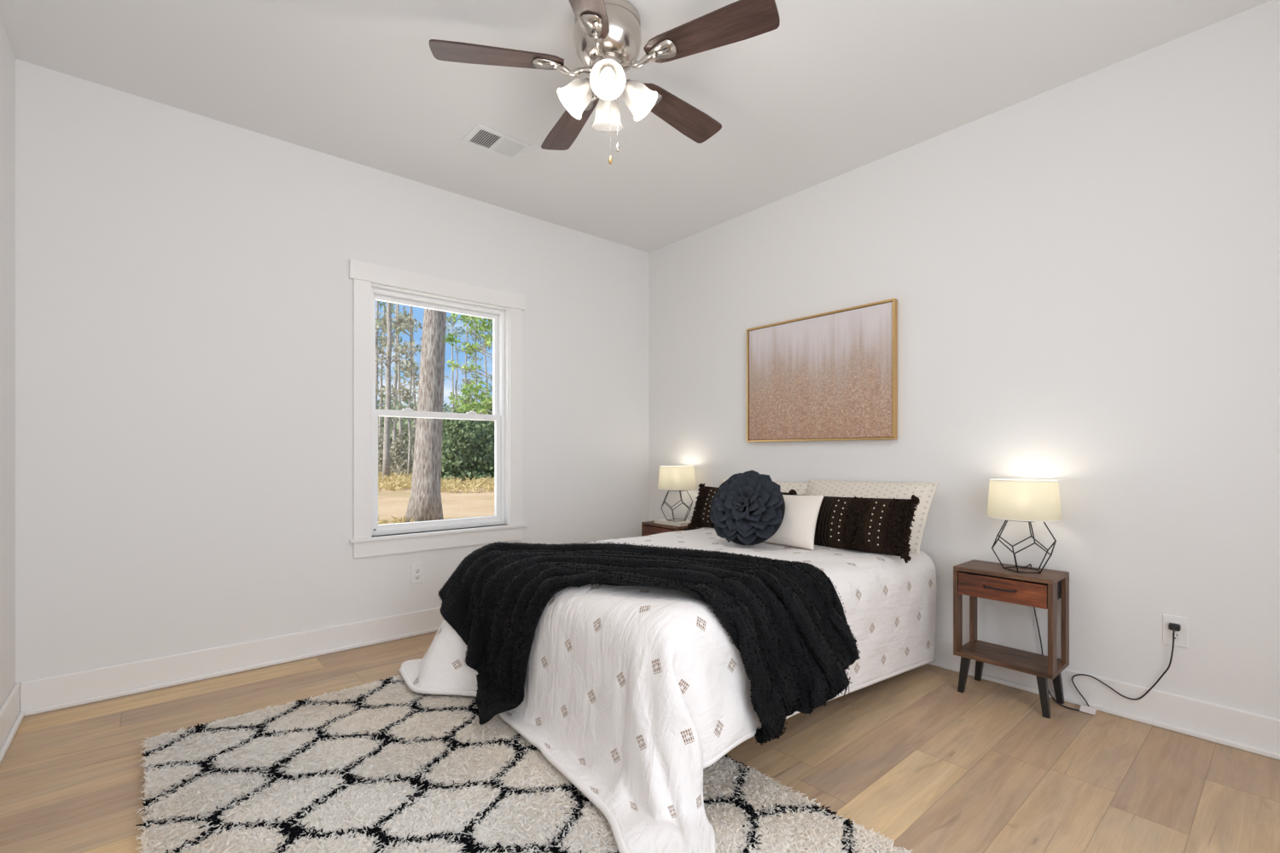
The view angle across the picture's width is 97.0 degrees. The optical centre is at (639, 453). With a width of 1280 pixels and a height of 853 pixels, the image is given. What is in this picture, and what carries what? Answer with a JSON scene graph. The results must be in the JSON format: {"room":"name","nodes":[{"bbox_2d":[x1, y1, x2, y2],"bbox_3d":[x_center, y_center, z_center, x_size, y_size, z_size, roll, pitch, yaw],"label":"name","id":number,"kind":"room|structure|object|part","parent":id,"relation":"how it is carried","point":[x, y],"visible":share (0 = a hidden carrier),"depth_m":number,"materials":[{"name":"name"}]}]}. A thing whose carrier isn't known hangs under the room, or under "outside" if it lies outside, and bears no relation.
{"room":"bedroom","nodes":[
{"label":"bedroom","id":0,"kind":"room"},
{"bbox_2d":[0,16,15,708],"bbox_3d":[-1.258,-0.272,0.667,0.160,2.738,4.310,0,0,-41],"label":"wall","id":1,"kind":"structure","parent":0,"point":[7,57],"depth_m":2.23,"materials":[{"name":"white paint"}]},
{"bbox_2d":[0,682,24,764],"bbox_3d":[-1.238,1.026,0.790,0.030,0.142,4.150,0,0,-41],"label":"baseboard","id":2,"kind":"structure","parent":1,"relation":"attached to","point":[11,718],"depth_m":2.18,"materials":[{"name":"white paint"}]},
{"bbox_2d":[15,58,648,683],"bbox_3d":[-1.315,-0.272,3.560,3.835,2.738,0.160,0,0,-41],"label":"wall","id":3,"kind":"structure","parent":0,"point":[184,288],"depth_m":2.83,"materials":[{"name":"white paint"}]},
{"bbox_2d":[19,607,443,716],"bbox_3d":[-1.253,1.026,3.488,3.487,0.142,0.030,0,0,-41],"label":"baseboard","id":4,"kind":"structure","parent":3,"relation":"attached to","point":[37,696],"depth_m":2.76,"materials":[{"name":"white paint"}]},
{"bbox_2d":[410,563,423,584],"bbox_3d":[-1.346,0.728,3.422,0.074,0.120,0.009,0,0,-41],"label":"wall outlet","id":5,"kind":"object","parent":3,"relation":"attached to","point":[416,570],"visible":1,"depth_m":3.42,"materials":[{"name":"white plastic"}]},
{"bbox_2d":[414,574,419,579],"bbox_3d":[-1.346,0.748,3.421,0.034,0.034,0.007,0,0,-41],"label":"receptacle","id":6,"kind":"object","parent":5,"relation":"attached to","point":[416,576],"depth_m":3.42,"materials":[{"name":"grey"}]},
{"bbox_2d":[414,567,419,573],"bbox_3d":[-1.346,0.709,3.421,0.034,0.034,0.007,0,0,-41],"label":"receptacle","id":7,"kind":"object","parent":5,"relation":"attached to","point":[416,569],"depth_m":3.42,"materials":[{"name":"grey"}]},
{"bbox_2d":[349,258,527,558],"bbox_3d":[-1.251,-0.246,3.586,1.108,1.678,0.184,0,0,-41],"label":"window","id":8,"kind":"structure","parent":3,"relation":"in","point":[507,322],"depth_m":3.52,"materials":[{"name":"white paint"}]},
{"bbox_3d":[-1.291,-0.583,3.626,0.815,0.725,0.030,0,0,-41],"label":"sash","id":9,"kind":"part","parent":8,"relation":"part of","materials":[{"name":"white plastic"}]},
{"bbox_3d":[-1.267,0.101,3.598,0.815,0.717,0.032,0,0,-41],"label":"sash","id":10,"kind":"part","parent":8,"relation":"part of","materials":[{"name":"white plastic"}]},
{"bbox_3d":[-1.209,-1.032,3.530,1.098,0.106,0.024,0,0,-41],"label":"head casing","id":11,"kind":"part","parent":8,"relation":"part of","materials":[{"name":"white paint"}]},
{"bbox_3d":[-1.280,-0.241,3.613,0.859,1.452,0.105,0,0,-41],"label":"vinyl frame","id":12,"kind":"part","parent":8,"relation":"part of","materials":[{"name":"white plastic"}]},
{"bbox_2d":[0,0,1270,252],"bbox_3d":[0.086,-1.711,1.923,3.835,0.140,4.470,0,0,-41],"label":"ceiling","id":13,"kind":"structure","parent":0,"point":[840,87],"depth_m":2.46,"materials":[{"name":"white paint"}]},
{"bbox_2d":[460,123,532,161],"bbox_3d":[-0.758,-1.631,2.997,0.310,0.021,0.204,0,0,-41],"label":"ceiling vent","id":14,"kind":"object","parent":13,"relation":"in","point":[480,136],"visible":1,"depth_m":2.99,"materials":[{"name":"white metal"}]},
{"bbox_2d":[429,0,779,164],"bbox_3d":[-0.103,-1.370,2.175,1.211,0.542,1.239,0,0,-41],"label":"ceiling fan","id":15,"kind":"object","parent":13,"relation":"hanging from","point":[608,37],"visible":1,"depth_m":2.07,"materials":[{"name":"silver metal"}]},
{"bbox_3d":[-0.519,-1.455,2.080,0.475,0.007,0.140,0,11,-9],"label":"fan blade","id":16,"kind":"part","parent":15,"relation":"part of","materials":[{"name":"brown wood"}]},
{"bbox_3d":[-0.305,-1.455,2.502,0.140,0.007,0.475,-12,6,-27],"label":"fan blade","id":17,"kind":"part","parent":15,"relation":"part of","materials":[{"name":"brown wood"}]},
{"bbox_3d":[-0.230,-1.354,2.138,0.128,0.108,0.128,44,-2,-2],"label":"lamp shade","id":18,"kind":"part","parent":15,"relation":"part of","materials":[{"name":"white glass"}]},
{"bbox_3d":[-0.185,-1.455,1.746,0.140,0.007,0.475,11,2,9],"label":"fan blade","id":19,"kind":"part","parent":15,"relation":"part of","materials":[{"name":"brown wood"}]},
{"bbox_3d":[-0.116,-1.354,2.036,0.128,0.108,0.128,0,-44,-3],"label":"lamp shade","id":20,"kind":"part","parent":15,"relation":"part of","materials":[{"name":"white glass"}]},
{"bbox_3d":[-0.128,-1.354,2.251,0.128,0.108,0.128,0,44,-3],"label":"lamp shade","id":21,"kind":"part","parent":15,"relation":"part of","materials":[{"name":"white glass"}]},
{"bbox_3d":[-0.116,-1.357,2.039,0.051,0.075,0.051,0,-44,-3],"label":"bulb","id":22,"kind":"part","parent":15,"relation":"part of","materials":[{"name":"white glass"}]},
{"bbox_3d":[-0.113,-1.256,2.156,0.002,0.245,0.002,0,0,-41],"label":"pull chain","id":23,"kind":"part","parent":15,"relation":"part of","materials":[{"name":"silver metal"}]},
{"bbox_3d":[-0.084,-1.272,2.124,0.002,0.215,0.002,0,0,-41],"label":"pull chain","id":24,"kind":"part","parent":15,"relation":"part of","materials":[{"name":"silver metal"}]},
{"bbox_3d":[-0.014,-1.354,2.150,0.128,0.108,0.128,-44,2,-2],"label":"lamp shade","id":25,"kind":"part","parent":15,"relation":"part of","materials":[{"name":"white glass"}]},
{"bbox_3d":[0.162,-1.455,2.429,0.475,0.007,0.140,0,-11,-45],"label":"fan blade","id":26,"kind":"part","parent":15,"relation":"part of","materials":[{"name":"brown wood"}]},
{"bbox_3d":[0.237,-1.455,1.961,0.475,0.007,0.140,0,-11,27],"label":"fan blade","id":27,"kind":"part","parent":15,"relation":"part of","materials":[{"name":"brown wood"}]},
{"bbox_2d":[0,631,1279,852],"bbox_3d":[0.086,1.157,1.923,3.835,0.120,4.470,0,0,-41],"label":"floor","id":28,"kind":"structure","parent":0,"point":[928,765],"depth_m":1.96,"materials":[{"name":"brown wood"}]},
{"bbox_2d":[134,674,912,852],"bbox_3d":[-0.467,1.092,1.700,1.545,0.010,2.420,0,0,-41],"label":"shag rug","id":29,"kind":"object","parent":28,"relation":"on","point":[383,766],"visible":0.7,"depth_m":1.78,"materials":[{"name":"white carpet"}]},
{"bbox_2d":[641,520,701,536],"bbox_3d":[0.222,0.809,4.205,0.275,0.576,0.382,0,0,-41],"label":"nightstand","id":30,"kind":"object","parent":28,"relation":"on","point":[648,528],"visible":0.18,"depth_m":4.14,"materials":[{"name":"brown wood"}]},
{"bbox_3d":[0.144,0.596,4.137,0.016,0.098,0.340,0,0,-41],"label":"drawer","id":31,"kind":"part","parent":30,"relation":"part of","materials":[{"name":"brown wood"}]},
{"bbox_2d":[653,517,691,526],"bbox_3d":[0.269,0.510,4.181,0.200,0.022,0.280,0,0,-41],"label":"book","id":32,"kind":"object","parent":30,"relation":"on","point":[664,521],"visible":0.62,"depth_m":4.12,"materials":[{"name":"white paper"}]},
{"bbox_2d":[657,465,695,521],"bbox_3d":[0.272,0.298,4.178,0.279,0.401,0.279,0,0,-41],"label":"table lamp","id":33,"kind":"object","parent":32,"relation":"on","point":[679,479],"visible":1,"depth_m":4.07,"materials":[{"name":"beige fabric"}]},
{"bbox_3d":[0.272,0.182,4.178,0.275,0.166,0.275,0,0,-41],"label":"lamp shade","id":34,"kind":"part","parent":33,"relation":"part of","materials":[{"name":"white fabric"}]},
{"bbox_2d":[953,559,1069,718],"bbox_3d":[1.650,0.809,2.536,0.275,0.576,0.382,0,0,-41],"label":"nightstand","id":35,"kind":"object","parent":28,"relation":"on","point":[974,578],"visible":1,"depth_m":2.48,"materials":[{"name":"brown wood"}]},
{"bbox_3d":[1.487,1.013,2.597,0.036,0.168,0.048,0,0,-41],"label":"leg","id":36,"kind":"part","parent":35,"relation":"part of","materials":[{"name":"black paint"}]},
{"bbox_3d":[1.634,1.013,2.723,0.036,0.168,0.048,0,0,-41],"label":"leg","id":37,"kind":"part","parent":35,"relation":"part of","materials":[{"name":"black paint"}]},
{"bbox_3d":[1.556,0.590,2.455,0.027,0.008,0.128,0,0,-41],"label":"drawer handle","id":38,"kind":"part","parent":35,"relation":"part of","materials":[{"name":"black metal"}]},
{"bbox_3d":[1.571,0.596,2.469,0.016,0.098,0.340,0,0,-41],"label":"drawer","id":39,"kind":"part","parent":35,"relation":"part of","materials":[{"name":"brown wood"}]},
{"bbox_2d":[953,640,1069,680],"bbox_3d":[1.660,0.919,2.544,0.250,0.019,0.382,0,0,-41],"label":"shelf","id":40,"kind":"object","parent":35,"relation":"attached to","point":[1036,665],"depth_m":2.51,"materials":[{"name":"brown wood"}]},
{"bbox_3d":[1.685,1.013,2.365,0.036,0.168,0.048,0,0,-41],"label":"leg","id":41,"kind":"part","parent":35,"relation":"part of","materials":[{"name":"black paint"}]},
{"bbox_3d":[1.832,1.013,2.491,0.036,0.168,0.048,0,0,-41],"label":"leg","id":42,"kind":"part","parent":35,"relation":"part of","materials":[{"name":"black paint"}]},
{"bbox_3d":[0.356,0.819,2.858,1.850,0.555,1.320,0,0,-41],"label":"bed","id":43,"kind":"object","parent":28,"relation":"on","visible":0},
{"bbox_2d":[398,527,936,852],"bbox_3d":[0.225,0.787,2.781,2.271,0.614,2.195,0,0,-41],"label":"comforter","id":44,"kind":"object","parent":43,"relation":"on","point":[631,693],"visible":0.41,"depth_m":1.86,"materials":[{"name":"white fabric"}]},
{"bbox_2d":[437,541,860,745],"bbox_3d":[-0.107,0.708,2.337,1.895,0.587,0.788,0,0,18],"label":"throw blanket","id":45,"kind":"object","parent":44,"relation":"on","point":[787,623],"visible":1,"depth_m":2.13,"materials":[{"name":"black fabric"}]},
{"bbox_2d":[687,483,797,529],"bbox_3d":[0.620,0.367,3.563,0.188,0.324,0.756,0,0,-44],"label":"lumbar pillow","id":46,"kind":"object","parent":44,"relation":"on","point":[701,518],"visible":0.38,"depth_m":3.73,"materials":[{"name":"brown fabric"}]},
{"bbox_2d":[709,470,785,546],"bbox_3d":[0.571,0.288,3.002,0.411,0.395,0.273,0,0,43],"label":"pillow","id":47,"kind":"object","parent":44,"relation":"on","point":[747,509],"visible":1,"depth_m":2.93,"materials":[{"name":"fabric"}]},
{"bbox_2d":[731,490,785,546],"bbox_3d":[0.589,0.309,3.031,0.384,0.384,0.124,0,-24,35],"label":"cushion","id":48,"kind":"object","parent":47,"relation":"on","point":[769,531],"depth_m":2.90,"materials":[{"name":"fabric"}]},
{"bbox_2d":[719,478,808,495],"bbox_3d":[0.733,0.337,3.633,0.242,0.312,0.706,0,0,-44],"label":"pillow sham","id":49,"kind":"object","parent":44,"relation":"on","point":[800,488],"visible":0.1,"depth_m":3.47,"materials":[{"name":"beige fabric"}]},
{"bbox_2d":[764,494,824,550],"bbox_3d":[0.717,0.357,3.102,0.171,0.279,0.609,0,0,-35],"label":"pillow","id":50,"kind":"object","parent":44,"relation":"on","point":[797,528],"visible":0.41,"depth_m":2.91,"materials":[{"name":"fabric"}]},
{"bbox_2d":[786,490,919,564],"bbox_3d":[1.048,0.366,2.946,0.189,0.333,0.756,0,0,-39],"label":"lumbar pillow","id":51,"kind":"object","parent":44,"relation":"on","point":[878,526],"visible":0.66,"depth_m":2.79,"materials":[{"name":"brown fabric"}]},
{"bbox_2d":[805,479,938,554],"bbox_3d":[1.186,0.324,3.085,0.253,0.349,0.769,0,0,-37],"label":"pillow sham","id":52,"kind":"object","parent":44,"relation":"on","point":[925,492],"visible":0.37,"depth_m":2.95,"materials":[{"name":"beige fabric"}]},
{"bbox_2d":[648,0,1279,719],"bbox_3d":[1.534,-0.272,3.057,0.160,2.738,4.310,0,0,-41],"label":"wall","id":53,"kind":"structure","parent":0,"point":[1083,273],"depth_m":2.49,"materials":[{"name":"white paint"}]},
{"bbox_2d":[746,298,897,442],"bbox_3d":[1.060,-0.455,3.452,0.038,0.762,1.006,0,0,-41],"label":"framed picture","id":54,"kind":"object","parent":53,"relation":"attached to","point":[828,376],"visible":1,"depth_m":3.38,"materials":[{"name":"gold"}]},
{"bbox_2d":[927,637,1279,760],"bbox_3d":[1.410,1.026,3.056,0.030,0.142,4.150,0,0,-41],"label":"baseboard","id":55,"kind":"structure","parent":53,"relation":"attached to","point":[1248,731],"depth_m":2.28,"materials":[{"name":"white paint"}]},
{"bbox_2d":[1048,622,1181,715],"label":"power cord","id":56,"kind":"object","parent":53,"relation":"on","point":[1174,627],"depth_m":2.36,"materials":[{"name":"black plastic"}]},
{"bbox_3d":[1.915,0.802,2.397,0.087,0.590,0.504,0,0,-41],"label":"power cord","id":57,"kind":"part","parent":56,"relation":"part of","materials":[{"name":"black plastic"}]},
{"bbox_2d":[1162,614,1187,648],"bbox_3d":[2.119,0.705,2.243,0.009,0.120,0.074,0,0,-41],"label":"wall outlet","id":58,"kind":"object","parent":53,"relation":"attached to","point":[1180,637],"visible":0.9,"depth_m":2.24,"materials":[{"name":"white plastic"}]},
{"bbox_2d":[1169,632,1181,640],"bbox_3d":[2.118,0.725,2.243,0.007,0.034,0.034,0,0,-41],"label":"receptacle","id":59,"kind":"object","parent":58,"relation":"attached to","point":[1177,635],"depth_m":2.24,"materials":[{"name":"grey plastic"}]},
{"bbox_2d":[986,478,1062,573],"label":"table lamp","id":60,"kind":"object","parent":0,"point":[1026,500],"depth_m":2.41,"materials":[{"name":"beige fabric"}]},
{"bbox_3d":[1.698,0.204,2.511,0.275,0.166,0.275,0,0,-41],"label":"lamp shade","id":61,"kind":"part","parent":60,"relation":"part of","materials":[{"name":"white fabric"}]},
{"label":"outside","id":62,"kind":"structure","parent":0,"visible":0},
{"bbox_2d":[378,466,494,524],"bbox_3d":[-17.846,1.497,48.654,110.000,0.300,89.820,0,0,-41],"label":"ground","id":63,"kind":"structure","parent":62,"point":[456,505],"depth_m":15.03,"materials":[{"name":"beige soil"}]},
{"bbox_2d":[375,301,393,409],"bbox_3d":[-19.632,-6.601,39.969,2.726,16.006,4.127,0,0,26],"label":"tree","id":64,"kind":"object","parent":63,"relation":"on","point":[380,303],"visible":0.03,"depth_m":40.49,"materials":[{"name":"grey plant"}]},
{"bbox_2d":[378,432,395,473],"bbox_3d":[-15.952,-0.156,33.675,2.566,3.365,2.972,0,0,35],"label":"bare shrub","id":65,"kind":"object","parent":63,"relation":"on","point":[380,446],"visible":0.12,"depth_m":34.01,"materials":[{"name":"grey plant"}]},
{"bbox_2d":[375,302,401,468],"bbox_3d":[-21.567,-7.598,48.244,2.611,18.010,4.200,0,0,-7],"label":"tree","id":66,"kind":"object","parent":63,"relation":"on","point":[381,374],"visible":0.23,"depth_m":47.97,"materials":[{"name":"grey plant"}]},
{"bbox_2d":[378,429,403,474],"bbox_3d":[-16.262,-0.010,35.953,2.761,3.030,2.812,0,0,18],"label":"bare shrub","id":67,"kind":"object","parent":63,"relation":"on","point":[382,433],"visible":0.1,"depth_m":35.94,"materials":[{"name":"grey plant"}]},
{"bbox_2d":[375,300,407,428],"bbox_3d":[-16.503,-7.099,35.862,3.210,17.012,3.666,0,0,39],"label":"tree","id":68,"kind":"object","parent":63,"relation":"on","point":[377,301],"visible":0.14,"depth_m":35.99,"materials":[{"name":"grey plant"}]},
{"bbox_2d":[375,302,419,482],"bbox_3d":[-11.179,-6.600,25.757,3.177,16.012,3.196,0,0,-41],"label":"tree","id":69,"kind":"object","parent":63,"relation":"on","point":[386,462],"visible":0.41,"depth_m":25.93,"materials":[{"name":"grey plant"}]},
{"bbox_2d":[375,303,420,461],"bbox_3d":[-14.325,-6.097,34.235,3.872,15.016,3.665,0,0,-41],"label":"tree","id":70,"kind":"object","parent":63,"relation":"on","point":[398,408],"visible":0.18,"depth_m":33.94,"materials":[{"name":"grey plant"}]},
{"bbox_2d":[375,306,422,478],"bbox_3d":[-12.317,-5.102,29.820,2.794,13.005,3.219,0,0,26],"label":"tree","id":71,"kind":"object","parent":63,"relation":"on","point":[410,363],"visible":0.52,"depth_m":29.90,"materials":[{"name":"grey plant"}]},
{"bbox_2d":[378,303,421,471],"bbox_3d":[-17.336,-7.096,40.498,3.271,17.016,3.558,0,0,4],"label":"tree","id":72,"kind":"object","parent":63,"relation":"on","point":[395,369],"visible":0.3,"depth_m":40.06,"materials":[{"name":"grey plant"}]},
{"bbox_2d":[389,430,413,476],"bbox_3d":[-13.656,0.062,32.734,2.518,2.824,2.398,0,0,-41],"label":"bare shrub","id":73,"kind":"object","parent":63,"relation":"on","point":[401,468],"visible":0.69,"depth_m":32.82,"materials":[{"name":"grey plant"}]},
{"bbox_2d":[384,306,420,435],"bbox_3d":[-17.755,-6.603,43.984,2.807,16.006,4.069,0,0,22],"label":"tree","id":74,"kind":"object","parent":63,"relation":"on","point":[414,401],"visible":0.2,"depth_m":43.78,"materials":[{"name":"grey plant"}]},
{"bbox_2d":[391,423,415,470],"bbox_3d":[-13.553,-0.194,34.883,3.217,3.384,2.890,0,0,-22],"label":"bare shrub","id":75,"kind":"object","parent":63,"relation":"on","point":[414,427],"visible":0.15,"depth_m":34.80,"materials":[{"name":"grey plant"}]},
{"bbox_2d":[405,308,446,523],"bbox_3d":[-4.152,-2.347,11.015,0.821,7.527,0.771,0,0,-41],"label":"pine tree","id":76,"kind":"object","parent":63,"relation":"on","point":[425,504],"visible":0.48,"depth_m":10.80,"materials":[{"name":"grey plant"}]},
{"bbox_2d":[408,411,450,475],"bbox_3d":[-10.779,-0.316,30.121,2.812,3.768,2.645,0,0,13],"label":"evergreen shrub","id":77,"kind":"object","parent":63,"relation":"on","point":[445,421],"visible":0.05,"depth_m":29.79,"materials":[{"name":"green plant"}]},
{"bbox_2d":[376,384,492,460],"bbox_3d":[-33.484,-2.846,67.935,78.566,9.153,77.189,0,0,-41],"label":"treeline","id":78,"kind":"object","parent":63,"relation":"on","point":[450,410],"visible":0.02,"depth_m":58.02,"materials":[{"name":"plant"}]},
{"bbox_2d":[378,471,494,524],"bbox_3d":[-13.915,1.190,24.720,33.307,0.709,16.551,0,0,31],"label":"dry grass","id":79,"kind":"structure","parent":63,"relation":"on","point":[392,483],"depth_m":20.43,"materials":[{"name":"beige plant"}]},
{"bbox_2d":[454,344,458,407],"bbox_3d":[-11.747,-2.802,36.141,0.263,8.411,0.460,0,0,-17],"label":"tree","id":80,"kind":"object","parent":63,"relation":"on","point":[456,390],"visible":0.38,"depth_m":36.21,"materials":[{"name":"grey plant"}]},
{"bbox_2d":[443,313,477,413],"bbox_3d":[-15.832,-6.118,48.039,3.615,15.037,2.766,0,0,10],"label":"tree","id":81,"kind":"object","parent":63,"relation":"on","point":[448,318],"visible":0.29,"depth_m":48.10,"materials":[{"name":"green plant"}]},
{"bbox_2d":[441,402,486,484],"bbox_3d":[-7.920,-0.263,24.085,2.662,3.772,2.338,0,0,-41],"label":"evergreen shrub","id":82,"kind":"object","parent":63,"relation":"on","point":[457,435],"visible":0.73,"depth_m":23.80,"materials":[{"name":"green plant"}]},
{"bbox_2d":[447,322,482,420],"bbox_3d":[-15.871,-5.601,52.096,3.391,14.010,3.496,0,0,-41],"label":"tree","id":83,"kind":"object","parent":63,"relation":"on","point":[467,333],"visible":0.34,"depth_m":51.78,"materials":[{"name":"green plant"}]},
{"bbox_2d":[441,402,492,475],"bbox_3d":[-8.385,-0.423,26.891,3.955,3.985,2.815,0,0,20],"label":"evergreen shrub","id":84,"kind":"object","parent":63,"relation":"on","point":[470,424],"visible":0.07,"depth_m":26.82,"materials":[{"name":"green plant"}]},
{"bbox_2d":[442,313,492,414],"bbox_3d":[-2.470,-1.202,9.010,1.320,5.206,0.542,0,0,-1],"label":"young tree","id":85,"kind":"object","parent":63,"relation":"on","point":[473,347],"visible":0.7,"depth_m":8.97,"materials":[{"name":"green plant"}]},
{"bbox_2d":[453,420,494,484],"bbox_3d":[-7.247,-0.081,24.902,2.492,3.277,2.385,0,0,-41],"label":"evergreen shrub","id":86,"kind":"object","parent":63,"relation":"on","point":[480,447],"visible":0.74,"depth_m":24.54,"materials":[{"name":"green plant"}]},
{"bbox_2d":[456,320,492,422],"bbox_3d":[-14.463,-5.225,50.042,4.156,13.262,3.596,0,0,-41],"label":"tree","id":87,"kind":"object","parent":63,"relation":"on","point":[475,359],"visible":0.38,"depth_m":49.66,"materials":[{"name":"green plant"}]},
{"bbox_2d":[460,315,491,414],"bbox_3d":[-12.344,-5.097,46.012,3.959,13.017,2.919,0,0,1],"label":"tree","id":88,"kind":"object","parent":63,"relation":"on","point":[484,347],"visible":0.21,"depth_m":45.76,"materials":[{"name":"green plant"}]},
{"bbox_2d":[475,401,494,436],"bbox_3d":[-9.814,-0.890,35.596,3.826,5.130,4.338,0,0,-11],"label":"evergreen shrub","id":89,"kind":"object","parent":63,"relation":"on","point":[491,410],"visible":0.06,"depth_m":35.98,"materials":[{"name":"green plant"}]},
{"bbox_2d":[485,448,494,477],"bbox_3d":[-5.838,-0.325,25.799,2.696,3.752,3.479,0,0,-3],"label":"evergreen shrub","id":90,"kind":"object","parent":63,"relation":"on","point":[492,461],"visible":0.02,"depth_m":24.89,"materials":[{"name":"green plant"}]},
{"bbox_2d":[487,331,492,401],"bbox_3d":[-12.319,-5.101,50.107,2.866,13.008,3.012,0,0,-41],"label":"tree","id":91,"kind":"object","parent":63,"relation":"on","point":[490,386],"visible":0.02,"depth_m":49.79,"materials":[{"name":"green plant"}]},
{"bbox_2d":[488,420,494,460],"bbox_3d":[-6.478,-0.429,28.050,3.377,4.036,3.452,0,0,-41],"label":"evergreen shrub","id":92,"kind":"object","parent":63,"relation":"on","point":[491,429],"visible":0.05,"depth_m":27.63,"materials":[{"name":"green plant"}]}
]}

